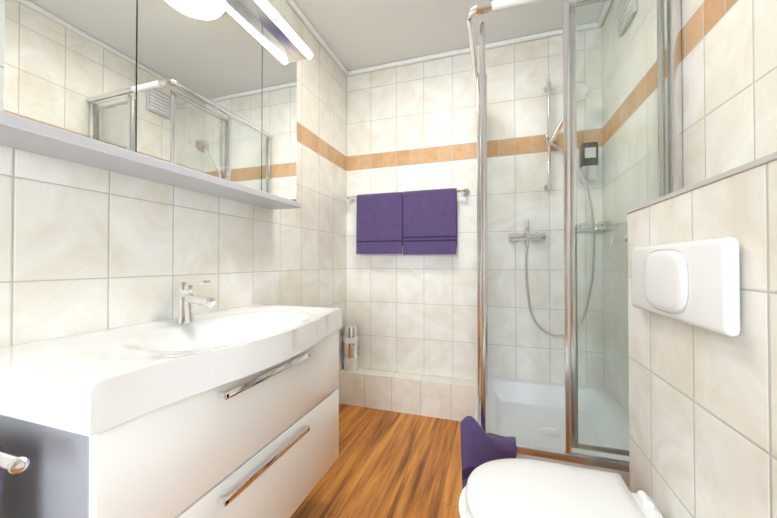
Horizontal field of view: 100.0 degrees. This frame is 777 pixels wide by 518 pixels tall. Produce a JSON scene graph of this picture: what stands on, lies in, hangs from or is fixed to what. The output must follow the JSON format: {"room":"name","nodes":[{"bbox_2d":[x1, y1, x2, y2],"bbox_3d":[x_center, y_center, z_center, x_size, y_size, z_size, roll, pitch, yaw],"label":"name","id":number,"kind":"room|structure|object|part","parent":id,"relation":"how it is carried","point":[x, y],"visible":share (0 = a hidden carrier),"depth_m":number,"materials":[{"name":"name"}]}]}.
{"room":"bathroom","nodes":[
{"label":"bathroom","id":0,"kind":"room"},
{"bbox_2d":[0,0,345,388],"bbox_3d":[-0.971,-0.207,0.648,0.100,2.460,4.080,0,-1,18],"label":"wall","id":1,"kind":"structure","parent":0,"point":[85,249],"depth_m":1.11,"materials":[{"name":"tile"}]},
{"bbox_2d":[0,0,300,209],"bbox_3d":[-0.668,-0.619,1.143,0.168,0.726,1.030,0,-1,18],"label":"upper cabinet","id":2,"kind":"object","parent":1,"relation":"attached to","point":[22,133],"depth_m":0.94,"materials":[{"name":"grey"}]},
{"bbox_3d":[-0.613,-0.632,1.125,0.016,0.700,1.000,0,-1,18],"label":"mirror cabinet door","id":3,"kind":"part","parent":2,"relation":"part of","materials":[{"name":"silver metal"}]},
{"bbox_2d":[238,0,312,60],"bbox_3d":[-0.594,-0.993,1.233,0.218,0.034,0.810,0,-1,18],"label":"light","id":4,"kind":"object","parent":2,"relation":"attached to","point":[265,14],"visible":0.5,"depth_m":1.38,"materials":[{"name":"white plastic"}]},
{"bbox_2d":[0,304,341,517],"bbox_3d":[-0.530,0.516,1.013,0.505,0.622,0.904,0,-1,18],"label":"vanity","id":5,"kind":"object","parent":1,"relation":"attached to","point":[51,480],"depth_m":0.72,"materials":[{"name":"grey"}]},
{"bbox_2d":[0,451,29,473],"bbox_3d":[-0.691,0.307,0.561,0.340,0.036,0.080,0,-1,18],"label":"towel rail","id":6,"kind":"object","parent":5,"relation":"attached to","point":[11,464],"visible":1,"depth_m":0.48,"materials":[{"name":"silver metal"}]},
{"bbox_2d":[0,444,3,507],"bbox_3d":[-0.723,0.519,0.539,0.205,0.457,0.042,0,-1,18],"label":"towel","id":7,"kind":"object","parent":6,"relation":"hanging from","point":[1,469],"visible":0.68,"depth_m":0.53,"materials":[{"name":"fabric"}]},
{"bbox_3d":[-0.530,0.267,1.015,0.504,0.124,0.904,0,-1,18],"label":"mounted bathroom vanity top","id":8,"kind":"part","parent":5,"relation":"part of","materials":[{"name":"white ceramic"}]},
{"bbox_2d":[176,280,215,323],"bbox_3d":[-0.653,0.144,1.105,0.145,0.147,0.054,0,-1,18],"label":"tap","id":9,"kind":"object","parent":5,"relation":"on","point":[187,298],"visible":1,"depth_m":1.10,"materials":[{"name":"silver metal"}]},
{"bbox_3d":[-0.353,0.559,0.954,0.020,0.535,0.880,0,-1,18],"label":"mounted bathroom vanity drawer","id":10,"kind":"part","parent":5,"relation":"part of","materials":[{"name":"white wood"}]},
{"bbox_3d":[-0.335,0.447,0.936,0.026,0.266,0.365,0,-1,18],"label":"mounted bathroom vanity handle","id":11,"kind":"part","parent":5,"relation":"part of","materials":[{"name":"silver metal"}]},
{"bbox_2d":[286,0,348,75],"bbox_3d":[-0.909,-1.422,0.641,0.030,0.030,3.880,0,-1,18],"label":"crown molding","id":12,"kind":"structure","parent":1,"relation":"attached to","point":[306,21],"depth_m":2.03,"materials":[{"name":"white paint"}]},
{"bbox_2d":[290,403,461,517],"bbox_3d":[-0.120,1.071,0.358,1.890,0.100,4.080,0,-1,18],"label":"floor","id":13,"kind":"structure","parent":0,"point":[389,464],"depth_m":1.59,"materials":[{"name":"brown wood"}]},
{"bbox_2d":[486,376,629,489],"bbox_3d":[0.810,0.898,1.633,0.708,0.270,0.878,0,-1,18],"label":"shower tray","id":14,"kind":"object","parent":13,"relation":"on","point":[527,412],"visible":0.33,"depth_m":1.73,"materials":[{"name":"white ceramic"}]},
{"bbox_2d":[460,416,516,489],"bbox_3d":[0.392,0.821,1.287,0.210,0.392,0.094,0,-1,18],"label":"towel","id":15,"kind":"object","parent":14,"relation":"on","point":[480,446],"visible":0.52,"depth_m":1.28,"materials":[{"name":"purple fabric"}]},
{"bbox_2d":[466,0,682,471],"bbox_3d":[0.798,-0.136,1.638,0.727,1.799,0.897,0,-1,18],"label":"frame","id":16,"kind":"object","parent":14,"relation":"on","point":[675,164],"visible":0.81,"depth_m":1.24,"materials":[{"name":"silver metal"}]},
{"bbox_2d":[485,0,670,462],"bbox_3d":[0.798,-0.133,1.638,0.668,1.736,0.838,0,-1,18],"label":"panel","id":17,"kind":"object","parent":16,"relation":"attached to","point":[652,20],"visible":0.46,"depth_m":1.21,"materials":[{"name":"clear glass"}]},
{"bbox_2d":[339,368,477,420],"bbox_3d":[0.124,0.925,2.257,0.978,0.230,0.120,0,-1,18],"label":"wall","id":18,"kind":"structure","parent":0,"point":[454,399],"depth_m":2.20,"materials":[{"name":"tile"}]},
{"bbox_2d":[343,324,357,371],"bbox_3d":[-0.277,0.646,2.389,0.109,0.330,0.109,0,-1,18],"label":"toilet brush holder","id":19,"kind":"object","parent":18,"relation":"on","point":[350,343],"visible":0.98,"depth_m":2.34,"materials":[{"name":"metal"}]},
{"bbox_2d":[294,0,605,70],"bbox_3d":[-0.120,-1.489,0.384,1.890,0.100,4.080,0,-1,18],"label":"ceiling","id":20,"kind":"structure","parent":0,"point":[357,34],"depth_m":1.98,"materials":[{"name":"white paint"}]},
{"bbox_2d":[346,26,603,388],"bbox_3d":[0.497,-0.190,2.263,1.690,2.460,0.100,0,-1,18],"label":"wall","id":21,"kind":"structure","parent":0,"point":[411,127],"depth_m":2.19,"materials":[{"name":"tile"}]},
{"bbox_2d":[346,188,469,202],"bbox_3d":[0.112,-0.450,2.287,0.883,0.048,0.094,0,-1,18],"label":"towel rail","id":22,"kind":"object","parent":21,"relation":"attached to","point":[464,191],"visible":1,"depth_m":2.19,"materials":[{"name":"silver metal"}]},
{"bbox_2d":[356,192,402,253],"bbox_3d":[-0.064,-0.251,2.320,0.342,0.434,0.049,0,-1,18],"label":"hanging towel","id":23,"kind":"object","parent":22,"relation":"hanging from","point":[379,223],"visible":0.98,"depth_m":2.30,"materials":[{"name":"purple fabric"}]},
{"bbox_2d":[403,188,456,254],"bbox_3d":[0.278,-0.250,2.208,0.362,0.438,0.049,0,-1,18],"label":"hanging towel","id":24,"kind":"object","parent":22,"relation":"hanging from","point":[429,221],"visible":1,"depth_m":2.19,"materials":[{"name":"purple fabric"}]},
{"bbox_2d":[347,22,595,75],"bbox_3d":[0.472,-1.406,2.215,1.620,0.030,0.030,0,-1,18],"label":"crown molding","id":25,"kind":"structure","parent":21,"relation":"attached to","point":[560,31],"depth_m":2.19,"materials":[{"name":"white paint"}]},
{"bbox_2d":[509,79,627,337],"bbox_3d":[0.969,-0.320,1.844,0.530,1.573,0.402,0,-1,18],"label":"fittings","id":26,"kind":"object","parent":21,"relation":"attached to","point":[550,139],"visible":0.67,"depth_m":1.99,"materials":[{"name":"silver metal"}]},
{"bbox_2d":[579,142,597,182],"bbox_3d":[1.195,-0.573,1.944,0.087,0.230,0.076,0,-1,18],"label":"soap dispenser","id":27,"kind":"object","parent":21,"relation":"attached to","point":[591,171],"depth_m":1.91,"materials":[{"name":"grey plastic"}]},
{"bbox_2d":[577,221,610,231],"bbox_3d":[1.186,-0.189,1.903,0.153,0.046,0.153,0,-1,18],"label":"basket","id":28,"kind":"object","parent":21,"relation":"attached to","point":[587,229],"depth_m":1.89,"materials":[{"name":"silver metal"}]},
{"bbox_2d":[602,0,776,415],"bbox_3d":[0.731,-0.212,0.093,0.100,2.460,4.080,0,-1,18],"label":"wall","id":29,"kind":"structure","parent":0,"point":[729,81],"depth_m":1.09,"materials":[{"name":"tile"}]},
{"bbox_2d":[595,0,612,27],"bbox_3d":[0.669,-1.427,0.126,0.030,0.030,3.880,0,-1,18],"label":"crown molding","id":30,"kind":"structure","parent":29,"relation":"attached to","point":[602,16],"depth_m":1.86,"materials":[{"name":"white paint"}]},
{"bbox_2d":[617,0,636,36],"bbox_3d":[1.136,-1.207,1.560,0.029,0.180,0.180,0,-1,18],"label":"air vent","id":31,"kind":"object","parent":29,"relation":"in","point":[624,12],"depth_m":1.55,"materials":[{"name":"grey plastic"}]},
{"bbox_2d":[626,152,776,517],"bbox_3d":[0.415,0.423,-0.361,0.223,1.180,2.833,0,-1,18],"label":"wall","id":32,"kind":"structure","parent":0,"point":[702,422],"depth_m":0.63,"materials":[{"name":"tile"}]},
{"bbox_2d":[459,458,662,517],"bbox_3d":[0.421,0.762,0.800,0.485,0.355,0.362,0,-1,18],"label":"toilet","id":33,"kind":"object","parent":32,"relation":"attached to","point":[514,488],"visible":1,"depth_m":0.82,"materials":[{"name":"white ceramic"}]},
{"bbox_2d":[631,237,739,336],"bbox_3d":[0.637,0.049,0.740,0.032,0.170,0.410,0,-1,18],"label":"flush plate","id":34,"kind":"object","parent":32,"relation":"attached to","point":[696,283],"visible":1,"depth_m":0.64,"materials":[{"name":"white plastic"}]}
]}

